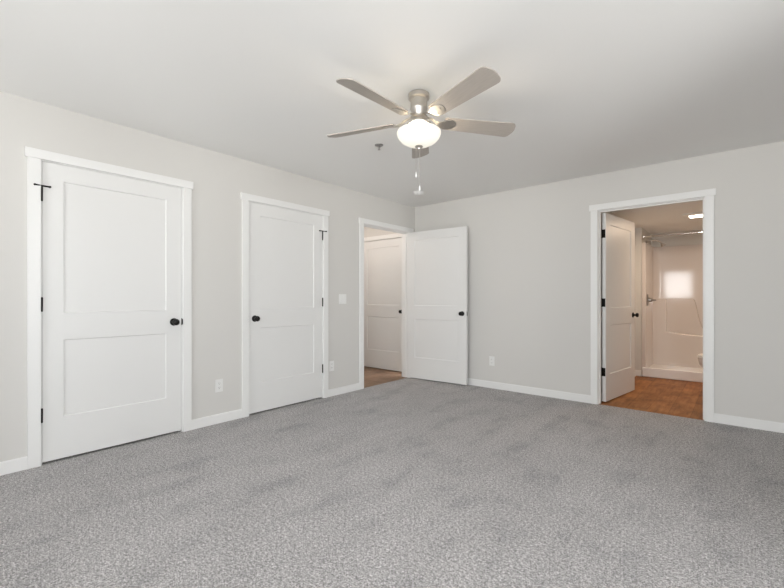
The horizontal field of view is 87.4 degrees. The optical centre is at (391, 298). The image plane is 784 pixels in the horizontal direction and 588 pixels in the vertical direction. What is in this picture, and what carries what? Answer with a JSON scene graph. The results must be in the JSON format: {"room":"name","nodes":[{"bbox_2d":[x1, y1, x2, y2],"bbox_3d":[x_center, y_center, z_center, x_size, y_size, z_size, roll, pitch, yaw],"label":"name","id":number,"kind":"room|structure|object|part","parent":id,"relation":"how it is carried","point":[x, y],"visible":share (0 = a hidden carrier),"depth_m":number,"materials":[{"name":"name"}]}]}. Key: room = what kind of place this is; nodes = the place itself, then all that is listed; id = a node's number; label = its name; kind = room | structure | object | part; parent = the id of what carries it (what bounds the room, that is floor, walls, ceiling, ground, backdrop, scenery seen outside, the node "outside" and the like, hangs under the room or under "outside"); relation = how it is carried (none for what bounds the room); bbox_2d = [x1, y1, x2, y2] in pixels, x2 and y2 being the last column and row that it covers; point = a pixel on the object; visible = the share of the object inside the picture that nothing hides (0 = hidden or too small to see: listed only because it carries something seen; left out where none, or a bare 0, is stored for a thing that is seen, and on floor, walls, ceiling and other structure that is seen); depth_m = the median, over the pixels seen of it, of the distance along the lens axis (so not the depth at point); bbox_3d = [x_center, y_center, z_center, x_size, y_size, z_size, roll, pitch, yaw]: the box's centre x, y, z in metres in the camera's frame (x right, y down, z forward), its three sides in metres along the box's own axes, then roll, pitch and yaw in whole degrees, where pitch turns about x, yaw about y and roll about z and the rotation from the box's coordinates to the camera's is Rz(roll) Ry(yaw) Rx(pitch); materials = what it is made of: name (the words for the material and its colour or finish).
{"room":"empty bedroom","nodes":[
{"label":"empty bedroom","id":0,"kind":"room"},
{"bbox_2d":[0,91,414,461],"bbox_3d":[-1.828,-0.138,3.474,0.115,2.560,6.532,0,0,40],"label":"wall","id":1,"kind":"structure","parent":0,"point":[218,179],"depth_m":3.57,"materials":[{"name":"white paint"}]},
{"bbox_2d":[34,161,180,462],"bbox_3d":[-2.093,0.090,3.103,0.163,2.032,0.954,0,0,40],"label":"door","id":2,"kind":"structure","parent":1,"relation":"in","point":[111,297],"depth_m":3.05,"materials":[{"name":"white paint"}]},
{"bbox_3d":[-1.788,0.194,3.386,0.064,0.062,0.062,0,0,40],"label":"knob","id":3,"kind":"part","parent":2,"relation":"part of","materials":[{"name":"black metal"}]},
{"bbox_2d":[25,146,192,468],"bbox_3d":[-2.099,0.063,3.137,0.138,2.118,1.082,0,0,40],"label":"door frame","id":4,"kind":"structure","parent":1,"relation":"attached to","point":[35,157],"depth_m":2.76,"materials":[{"name":"white paint"}]},
{"bbox_2d":[0,383,359,475],"bbox_3d":[-1.779,1.081,3.433,0.013,0.083,6.532,0,0,40],"label":"baseboard","id":5,"kind":"structure","parent":1,"relation":"attached to","point":[19,464],"depth_m":3.62,"materials":[{"name":"white paint"}]},
{"bbox_2d":[215,379,222,391],"bbox_3d":[-1.557,0.784,3.698,0.008,0.115,0.070,0,0,40],"label":"power outlet","id":6,"kind":"object","parent":1,"relation":"attached to","point":[219,382],"visible":1,"depth_m":3.69,"materials":[{"name":"white plastic"}]},
{"bbox_2d":[241,192,329,417],"bbox_3d":[-1.111,0.063,4.301,0.138,2.118,1.080,0,0,40],"label":"door frame","id":7,"kind":"structure","parent":1,"relation":"attached to","point":[246,198],"depth_m":3.94,"materials":[{"name":"white paint"}]},
{"bbox_2d":[249,202,326,413],"bbox_3d":[-1.077,0.090,4.301,0.163,2.032,0.952,0,0,40],"label":"door","id":8,"kind":"structure","parent":1,"relation":"in","point":[286,300],"depth_m":4.24,"materials":[{"name":"white paint"}]},
{"bbox_3d":[-1.306,0.194,3.954,0.064,0.062,0.062,0,0,40],"label":"knob","id":9,"kind":"part","parent":8,"relation":"part of","materials":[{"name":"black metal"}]},
{"bbox_2d":[329,361,333,370],"bbox_3d":[-0.693,0.775,4.717,0.008,0.115,0.070,0,0,40],"label":"power outlet","id":10,"kind":"object","parent":1,"relation":"attached to","point":[331,363],"visible":1,"depth_m":4.71,"materials":[{"name":"white plastic"}]},
{"bbox_2d":[339,294,345,303],"bbox_3d":[-0.581,0.005,4.846,0.010,0.115,0.116,0,0,40],"label":"light switch","id":11,"kind":"object","parent":1,"relation":"attached to","point":[342,297],"visible":1,"depth_m":4.84,"materials":[{"name":"white plastic"}]},
{"bbox_2d":[359,218,413,389],"bbox_3d":[-0.104,0.063,5.505,0.161,2.118,1.088,0,0,40],"label":"door frame","id":12,"kind":"structure","parent":1,"relation":"attached to","point":[363,222],"depth_m":5.46,"materials":[{"name":"white paint"}]},
{"bbox_2d":[364,227,394,237],"bbox_3d":[-0.411,-0.138,6.779,2.001,2.560,0.115,0,0,40],"label":"wall","id":13,"kind":"structure","parent":0,"point":[368,232],"depth_m":6.61,"materials":[{"name":"white paint"}]},
{"bbox_2d":[364,238,401,371],"bbox_3d":[-0.138,0.094,6.492,0.924,2.032,0.163,0,0,40],"label":"door","id":14,"kind":"structure","parent":13,"relation":"in","point":[382,258],"depth_m":6.49,"materials":[{"name":"white paint"}]},
{"bbox_2d":[364,233,401,241],"bbox_3d":[-0.116,0.063,6.514,1.091,2.118,0.138,0,0,40],"label":"door frame","id":15,"kind":"structure","parent":13,"relation":"attached to","point":[396,235],"depth_m":6.45,"materials":[{"name":"white paint"}]},
{"bbox_2d":[0,366,783,587],"bbox_3d":[0.536,1.152,3.414,7.800,0.060,9.500,0,0,40],"label":"floor","id":16,"kind":"structure","parent":0,"point":[411,482],"depth_m":2.29,"materials":[{"name":"grey carpet"}]},
{"bbox_2d":[642,239,702,382],"bbox_3d":[4.454,0.118,5.751,1.512,2.009,0.858,0,0,40],"label":"shower stall","id":17,"kind":"object","parent":16,"relation":"on","point":[672,276],"visible":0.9,"depth_m":6.20,"materials":[{"name":"white plastic"}]},
{"bbox_3d":[4.663,0.527,6.027,1.457,1.050,0.055,0,0,37],"label":"moulded panel","id":18,"kind":"part","parent":17,"relation":"part of","materials":[{"name":"white plastic"}]},
{"bbox_2d":[697,354,702,366],"bbox_3d":[4.118,0.735,4.899,0.770,0.775,0.420,0,0,40],"label":"toilet","id":19,"kind":"object","parent":16,"relation":"on","point":[700,356],"visible":0.06,"depth_m":5.05,"materials":[{"name":"white ceramic"}]},
{"bbox_3d":[4.053,0.929,4.954,0.580,0.385,0.356,0,0,40],"label":"bowl","id":20,"kind":"part","parent":19,"relation":"part of","materials":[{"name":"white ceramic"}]},
{"bbox_2d":[0,0,783,206],"bbox_3d":[0.383,-1.378,1.598,5.914,0.120,6.762,0,0,40],"label":"ceiling","id":21,"kind":"structure","parent":0,"point":[587,87],"depth_m":2.46,"materials":[{"name":"white paint"}]},
{"bbox_2d":[413,191,423,195],"bbox_3d":[0.329,-1.297,5.078,0.136,0.042,0.136,0,0,40],"label":"smoke detector","id":22,"kind":"object","parent":21,"relation":"attached to","point":[416,193],"visible":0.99,"depth_m":5.04,"materials":[{"name":"white plastic"}]},
{"bbox_2d":[327,66,515,190],"bbox_3d":[0.138,-1.006,2.607,1.288,0.623,1.240,0,0,40],"label":"ceiling fan","id":23,"kind":"object","parent":21,"relation":"hanging from","point":[418,134],"visible":1,"depth_m":2.56,"materials":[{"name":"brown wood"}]},
{"bbox_3d":[-0.212,-1.146,2.809,0.508,0.042,0.137,0,0,23],"label":"blade","id":24,"kind":"part","parent":23,"relation":"part of","materials":[{"name":"beige laminate"}]},
{"bbox_3d":[-0.101,-1.146,2.330,0.137,0.042,0.508,0,0,41],"label":"blade","id":25,"kind":"part","parent":23,"relation":"part of","materials":[{"name":"beige laminate"}]},
{"bbox_3d":[0.035,-1.150,2.705,0.200,0.048,0.085,0,0,23],"label":"blade arm","id":26,"kind":"part","parent":23,"relation":"part of","materials":[{"name":"silver metal"}]},
{"bbox_3d":[0.075,-1.150,2.533,0.085,0.048,0.200,0,0,41],"label":"blade arm","id":27,"kind":"part","parent":23,"relation":"part of","materials":[{"name":"silver metal"}]},
{"bbox_3d":[0.174,-1.032,2.646,0.283,0.098,0.283,0,0,40],"label":"lamp shade","id":28,"kind":"part","parent":23,"relation":"part of","materials":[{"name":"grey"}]},
{"bbox_3d":[0.209,-1.146,3.064,0.137,0.042,0.508,0,0,5],"label":"blade","id":29,"kind":"part","parent":23,"relation":"part of","materials":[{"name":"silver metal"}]},
{"bbox_3d":[0.251,-1.150,2.518,0.085,0.048,0.200,0,0,-31],"label":"blade arm","id":30,"kind":"part","parent":23,"relation":"part of","materials":[{"name":"silver metal"}]},
{"bbox_3d":[0.320,-1.150,2.680,0.200,0.048,0.085,0,0,-13],"label":"blade arm","id":31,"kind":"part","parent":23,"relation":"part of","materials":[{"name":"silver metal"}]},
{"bbox_3d":[0.390,-1.146,2.288,0.137,0.042,0.508,0,0,-31],"label":"blade","id":32,"kind":"part","parent":23,"relation":"part of","materials":[{"name":"beige laminate"}]},
{"bbox_3d":[0.582,-1.146,2.741,0.508,0.042,0.137,0,0,-13],"label":"blade","id":33,"kind":"part","parent":23,"relation":"part of","materials":[{"name":"beige laminate"}]},
{"bbox_2d":[408,226,467,384],"bbox_3d":[0.596,0.090,5.532,0.918,2.032,0.163,0,0,36],"label":"door","id":34,"kind":"structure","parent":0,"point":[437,259],"depth_m":5.50,"materials":[{"name":"white paint"}]},
{"bbox_2d":[415,141,783,422],"bbox_3d":[2.533,-0.138,4.132,5.684,2.560,0.115,0,0,40],"label":"wall","id":35,"kind":"structure","parent":0,"point":[529,248],"depth_m":4.45,"materials":[{"name":"white paint"}]},
{"bbox_2d":[489,356,493,365],"bbox_3d":[1.251,0.783,5.140,0.070,0.115,0.008,0,0,40],"label":"power outlet","id":36,"kind":"object","parent":35,"relation":"attached to","point":[491,359],"visible":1,"depth_m":5.14,"materials":[{"name":"white plastic"}]},
{"bbox_2d":[468,378,783,432],"bbox_3d":[2.497,1.081,4.079,5.671,0.083,0.013,0,0,40],"label":"baseboard","id":37,"kind":"structure","parent":35,"relation":"attached to","point":[766,425],"depth_m":4.47,"materials":[{"name":"white paint"}]},
{"bbox_2d":[589,188,715,421],"bbox_3d":[2.566,0.063,4.104,1.065,2.118,0.161,0,0,40],"label":"door frame","id":38,"kind":"structure","parent":35,"relation":"attached to","point":[707,195],"depth_m":3.82,"materials":[{"name":"white paint"}]},
{"bbox_2d":[601,212,619,392],"bbox_3d":[3.133,0.007,5.569,0.100,2.270,2.853,0,0,40],"label":"wall","id":39,"kind":"structure","parent":0,"point":[611,213],"depth_m":4.52,"materials":[{"name":"white paint"}]},
{"bbox_2d":[601,370,640,401],"bbox_3d":[2.926,1.081,5.188,0.078,0.083,2.003,0,0,40],"label":"baseboard","id":40,"kind":"structure","parent":39,"relation":"attached to","point":[637,372],"depth_m":5.93,"materials":[{"name":"white paint"}]},
{"bbox_2d":[601,213,638,401],"bbox_3d":[2.611,0.094,4.711,0.890,2.032,0.163,0,0,-42],"label":"door","id":41,"kind":"structure","parent":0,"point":[617,234],"depth_m":4.65,"materials":[{"name":"white paint"}]},
{"bbox_2d":[635,227,650,375],"bbox_3d":[3.850,0.057,6.275,0.080,2.170,0.850,0,0,40],"label":"wall","id":42,"kind":"structure","parent":0,"point":[639,232],"depth_m":5.95,"materials":[{"name":"white paint"}]},
{"bbox_2d":[642,231,702,238],"bbox_3d":[4.217,-0.893,5.471,1.519,0.068,0.068,0,0,40],"label":"shower rod","id":43,"kind":"object","parent":42,"relation":"attached to","point":[698,231],"visible":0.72,"depth_m":5.72,"materials":[{"name":"silver metal"}]},
{"bbox_2d":[612,200,702,233],"bbox_3d":[3.806,-1.078,4.998,1.665,0.100,2.853,0,0,40],"label":"ceiling","id":44,"kind":"structure","parent":0,"point":[661,219],"depth_m":5.20,"materials":[{"name":"white paint"}]},
{"bbox_2d":[682,212,702,218],"bbox_3d":[3.752,-1.015,5.000,0.330,0.026,0.330,0,0,40],"label":"recessed light","id":45,"kind":"object","parent":44,"relation":"in","point":[695,214],"visible":0.63,"depth_m":4.98,"materials":[{"name":"white plastic"}]},
{"bbox_2d":[689,214,702,217],"bbox_3d":[3.752,-1.009,5.000,0.210,0.014,0.170,0,0,40],"label":"diffuser","id":46,"kind":"object","parent":45,"relation":"attached to","point":[699,215],"depth_m":5.01,"materials":[{"name":"white plastic"}]},
{"bbox_2d":[651,230,702,246],"bbox_3d":[4.761,0.007,6.124,1.865,2.270,0.100,0,0,40],"label":"wall","id":47,"kind":"structure","parent":0,"point":[686,239],"depth_m":6.34,"materials":[{"name":"white paint"}]}
]}

